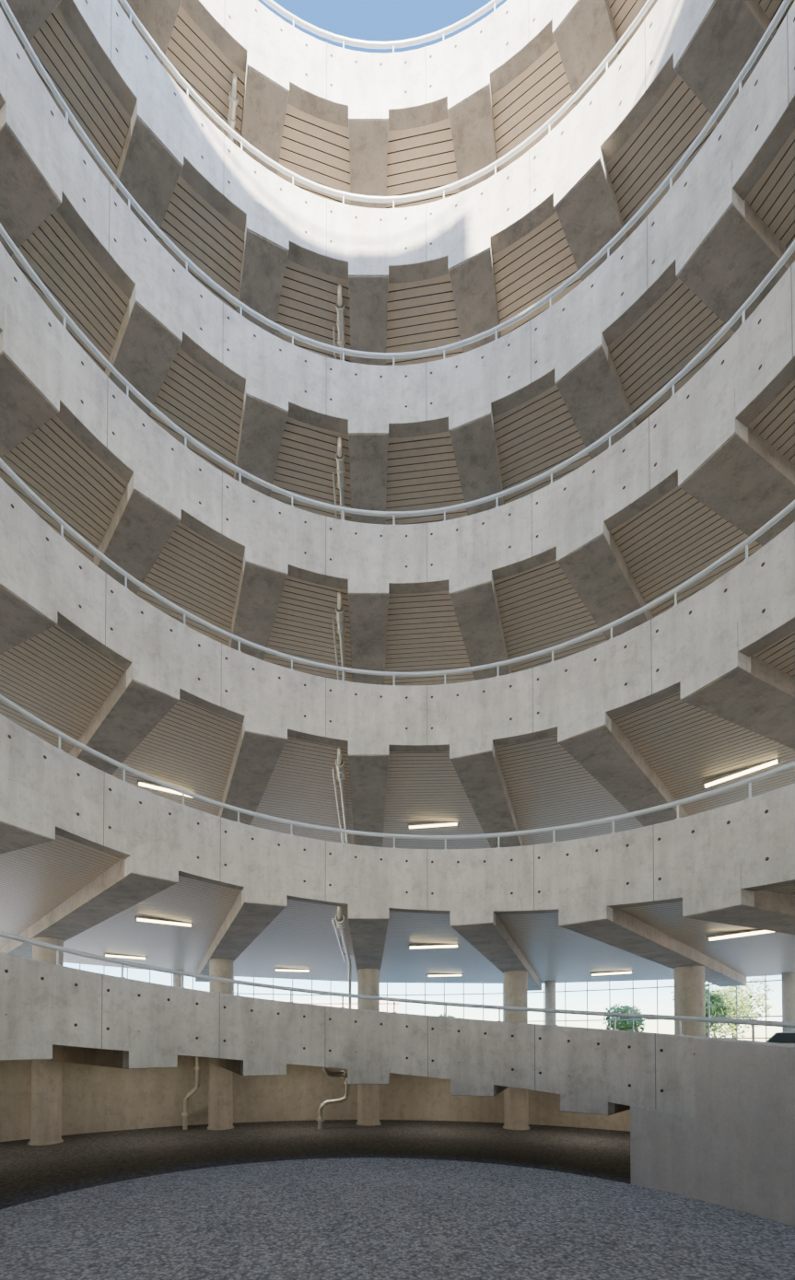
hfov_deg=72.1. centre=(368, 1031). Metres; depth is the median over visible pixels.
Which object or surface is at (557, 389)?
bay
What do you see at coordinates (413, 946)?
ceiling light
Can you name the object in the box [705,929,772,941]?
ceiling light
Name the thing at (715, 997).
tree
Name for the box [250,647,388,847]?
bay
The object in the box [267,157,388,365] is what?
bay
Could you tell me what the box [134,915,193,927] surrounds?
ceiling light
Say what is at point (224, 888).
bay
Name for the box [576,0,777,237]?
bay
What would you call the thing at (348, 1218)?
gravel bed
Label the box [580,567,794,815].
bay
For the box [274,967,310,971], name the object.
ceiling light
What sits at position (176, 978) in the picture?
concrete column
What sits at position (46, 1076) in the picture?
concrete column
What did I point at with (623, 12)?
bay
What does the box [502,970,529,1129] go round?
concrete column
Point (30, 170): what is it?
bay
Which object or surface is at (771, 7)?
bay
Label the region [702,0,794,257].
bay
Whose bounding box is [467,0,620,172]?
bay
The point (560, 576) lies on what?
bay
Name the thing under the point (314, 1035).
bay
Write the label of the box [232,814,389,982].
bay
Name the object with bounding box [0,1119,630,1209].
driveway
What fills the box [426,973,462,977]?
ceiling light
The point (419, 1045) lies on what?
bay
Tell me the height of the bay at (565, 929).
2.141 m
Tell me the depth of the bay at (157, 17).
11.21 m
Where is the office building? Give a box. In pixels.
[278,1000,399,1012]
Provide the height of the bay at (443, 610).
2.141 m
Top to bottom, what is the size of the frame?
20.100 m
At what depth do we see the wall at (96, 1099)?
19.84 m
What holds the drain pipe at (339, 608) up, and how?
attached to the bay at (327, 556)
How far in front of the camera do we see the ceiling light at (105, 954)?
20.86 m
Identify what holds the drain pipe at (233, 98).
attached to the bay at (210, 40)
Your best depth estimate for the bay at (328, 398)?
12.24 m
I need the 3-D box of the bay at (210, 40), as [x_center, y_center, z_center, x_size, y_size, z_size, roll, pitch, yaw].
[-8.479,-21.565,17.749,8.397,2.141,16.405,0,-1,-21]
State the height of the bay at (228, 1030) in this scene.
2.141 m
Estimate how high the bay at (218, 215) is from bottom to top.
2.141 m
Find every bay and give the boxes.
[0,0,61,49]
[0,0,62,256]
[0,222,59,458]
[0,269,181,594]
[0,457,58,654]
[0,488,179,775]
[0,694,55,854]
[0,711,178,958]
[0,930,52,1060]
[11,54,182,415]
[23,0,183,239]
[23,937,177,1069]
[63,778,286,982]
[111,593,287,825]
[116,0,182,65]
[136,409,288,660]
[148,229,288,497]
[152,965,286,1076]
[156,49,289,335]
[162,0,289,174]
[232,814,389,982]
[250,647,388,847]
[263,482,388,685]
[264,984,389,1084]
[266,318,388,524]
[267,0,388,209]
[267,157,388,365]
[368,15,498,209]
[368,175,500,365]
[368,337,504,524]
[368,501,511,686]
[368,667,523,849]
[368,832,542,990]
[368,995,508,1096]
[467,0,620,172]
[468,92,627,337]
[469,270,637,504]
[469,452,652,673]
[470,636,688,845]
[471,822,745,987]
[471,1003,629,1115]
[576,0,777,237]
[577,129,794,425]
[579,346,794,617]
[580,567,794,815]
[581,790,794,977]
[582,1011,714,1118]
[607,0,657,52]
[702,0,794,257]
[704,239,794,465]
[707,500,794,677]
[709,760,794,895]
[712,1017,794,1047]
[756,0,794,30]
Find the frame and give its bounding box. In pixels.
[79,964,781,1041]
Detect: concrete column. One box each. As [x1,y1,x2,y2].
[27,937,63,1145]
[173,969,184,987]
[207,958,233,1129]
[355,968,381,1126]
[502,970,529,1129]
[544,980,555,1024]
[673,965,705,1036]
[780,971,794,1031]
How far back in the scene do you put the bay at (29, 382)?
8.68 m
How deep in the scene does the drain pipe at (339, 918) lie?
15.41 m
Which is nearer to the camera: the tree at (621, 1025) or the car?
the car
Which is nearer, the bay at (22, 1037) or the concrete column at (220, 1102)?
the bay at (22, 1037)
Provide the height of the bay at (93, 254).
2.141 m
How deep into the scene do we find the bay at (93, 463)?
10.24 m
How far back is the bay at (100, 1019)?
9.64 m
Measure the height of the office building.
7.100 m
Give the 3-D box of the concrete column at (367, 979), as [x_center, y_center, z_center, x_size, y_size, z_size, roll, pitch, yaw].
[0.000,-8.355,20.384,0.920,23.790,0.920,0,-1,0]
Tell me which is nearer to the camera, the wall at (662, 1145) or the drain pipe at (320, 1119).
the wall at (662, 1145)
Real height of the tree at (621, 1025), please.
4.535 m
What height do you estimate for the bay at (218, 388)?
2.141 m
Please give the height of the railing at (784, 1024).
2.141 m
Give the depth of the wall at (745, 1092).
7.97 m
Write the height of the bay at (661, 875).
2.141 m
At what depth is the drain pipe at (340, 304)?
12.98 m
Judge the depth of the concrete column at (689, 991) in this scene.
16.14 m
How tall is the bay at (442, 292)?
2.141 m
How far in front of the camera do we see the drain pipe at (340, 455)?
13.08 m
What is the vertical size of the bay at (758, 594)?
2.141 m
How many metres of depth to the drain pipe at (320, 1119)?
18.91 m
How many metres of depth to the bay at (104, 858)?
10.32 m
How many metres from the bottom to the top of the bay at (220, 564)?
2.141 m
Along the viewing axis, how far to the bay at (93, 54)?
10.36 m
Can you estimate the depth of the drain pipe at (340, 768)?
13.73 m
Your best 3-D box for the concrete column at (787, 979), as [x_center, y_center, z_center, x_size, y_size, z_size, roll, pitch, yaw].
[15.483,-9.539,20.194,0.600,22.150,0.600,0,-1,0]
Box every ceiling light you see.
[104,953,147,959]
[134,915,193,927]
[136,779,194,798]
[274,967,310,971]
[407,821,458,829]
[407,943,459,949]
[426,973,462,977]
[590,970,633,976]
[701,757,781,788]
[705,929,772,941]
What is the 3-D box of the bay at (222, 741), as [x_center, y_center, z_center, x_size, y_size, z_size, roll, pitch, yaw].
[-8.479,-7.207,17.473,8.397,2.141,16.405,0,-1,-21]
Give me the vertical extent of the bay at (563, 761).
2.141 m
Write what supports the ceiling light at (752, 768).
attached to the bay at (697, 709)
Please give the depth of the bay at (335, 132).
12.30 m
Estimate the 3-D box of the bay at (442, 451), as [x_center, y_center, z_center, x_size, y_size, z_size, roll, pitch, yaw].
[1.489,-13.912,20.310,8.397,2.141,16.405,0,-1,21]
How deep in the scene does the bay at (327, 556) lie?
12.34 m
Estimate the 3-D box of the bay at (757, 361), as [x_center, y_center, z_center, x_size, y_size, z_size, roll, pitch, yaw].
[13.393,-9.866,11.017,16.405,2.141,8.397,0,-1,-5]
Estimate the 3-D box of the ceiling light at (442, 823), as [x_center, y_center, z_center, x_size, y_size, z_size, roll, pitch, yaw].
[1.918,-6.135,16.203,1.510,0.120,0.140,0,-1,11]
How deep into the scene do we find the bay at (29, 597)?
8.59 m
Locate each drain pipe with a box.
[181,1056,201,1129]
[221,71,238,143]
[316,1077,349,1128]
[323,1067,347,1079]
[331,906,351,1008]
[332,283,346,360]
[332,437,345,520]
[332,592,347,681]
[332,748,349,844]
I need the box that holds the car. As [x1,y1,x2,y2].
[766,1030,794,1044]
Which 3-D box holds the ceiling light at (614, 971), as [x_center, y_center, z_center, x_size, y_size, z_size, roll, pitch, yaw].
[9.318,-2.242,20.916,1.510,0.120,0.140,-1,-1,32]
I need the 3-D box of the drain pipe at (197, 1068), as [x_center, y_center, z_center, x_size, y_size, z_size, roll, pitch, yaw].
[-6.158,2.071,18.984,0.688,2.712,0.272,0,-1,0]
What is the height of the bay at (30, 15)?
2.141 m
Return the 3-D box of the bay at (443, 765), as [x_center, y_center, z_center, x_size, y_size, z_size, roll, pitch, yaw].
[1.489,-6.733,20.173,8.397,2.141,16.405,0,-1,21]
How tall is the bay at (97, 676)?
2.141 m
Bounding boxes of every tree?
[602,1002,645,1032]
[671,980,750,1036]
[704,976,774,1039]
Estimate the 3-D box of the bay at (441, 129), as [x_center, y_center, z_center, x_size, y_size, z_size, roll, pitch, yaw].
[1.489,-21.091,20.448,8.397,2.141,16.405,0,-1,21]
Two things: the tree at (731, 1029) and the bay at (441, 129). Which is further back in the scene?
the tree at (731, 1029)
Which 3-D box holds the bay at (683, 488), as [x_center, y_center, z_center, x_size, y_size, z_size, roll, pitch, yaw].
[10.680,-9.991,15.520,16.405,2.141,8.397,1,-1,-26]
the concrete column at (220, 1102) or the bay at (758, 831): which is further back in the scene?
the concrete column at (220, 1102)
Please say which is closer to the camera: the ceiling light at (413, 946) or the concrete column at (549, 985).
the ceiling light at (413, 946)
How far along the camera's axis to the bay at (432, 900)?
12.25 m
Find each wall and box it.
[0,1055,629,1141]
[629,1105,696,1198]
[694,1038,794,1226]
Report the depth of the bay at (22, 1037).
8.40 m
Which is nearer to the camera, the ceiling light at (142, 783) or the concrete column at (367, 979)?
the ceiling light at (142, 783)
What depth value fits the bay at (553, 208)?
11.33 m
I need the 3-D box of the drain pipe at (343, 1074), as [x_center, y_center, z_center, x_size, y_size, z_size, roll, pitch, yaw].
[-1.047,1.268,18.560,1.130,0.722,0.493,1,-1,-35]
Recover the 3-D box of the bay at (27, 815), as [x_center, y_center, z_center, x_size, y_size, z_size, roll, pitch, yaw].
[-14.022,-4.208,8.697,16.405,2.141,8.397,-1,-1,26]
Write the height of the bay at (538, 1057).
2.141 m
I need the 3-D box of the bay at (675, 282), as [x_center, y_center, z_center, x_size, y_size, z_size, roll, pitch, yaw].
[10.680,-13.580,15.589,16.405,2.141,8.397,1,-1,-26]
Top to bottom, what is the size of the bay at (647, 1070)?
2.141 m
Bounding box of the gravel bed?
[0,1157,794,1279]

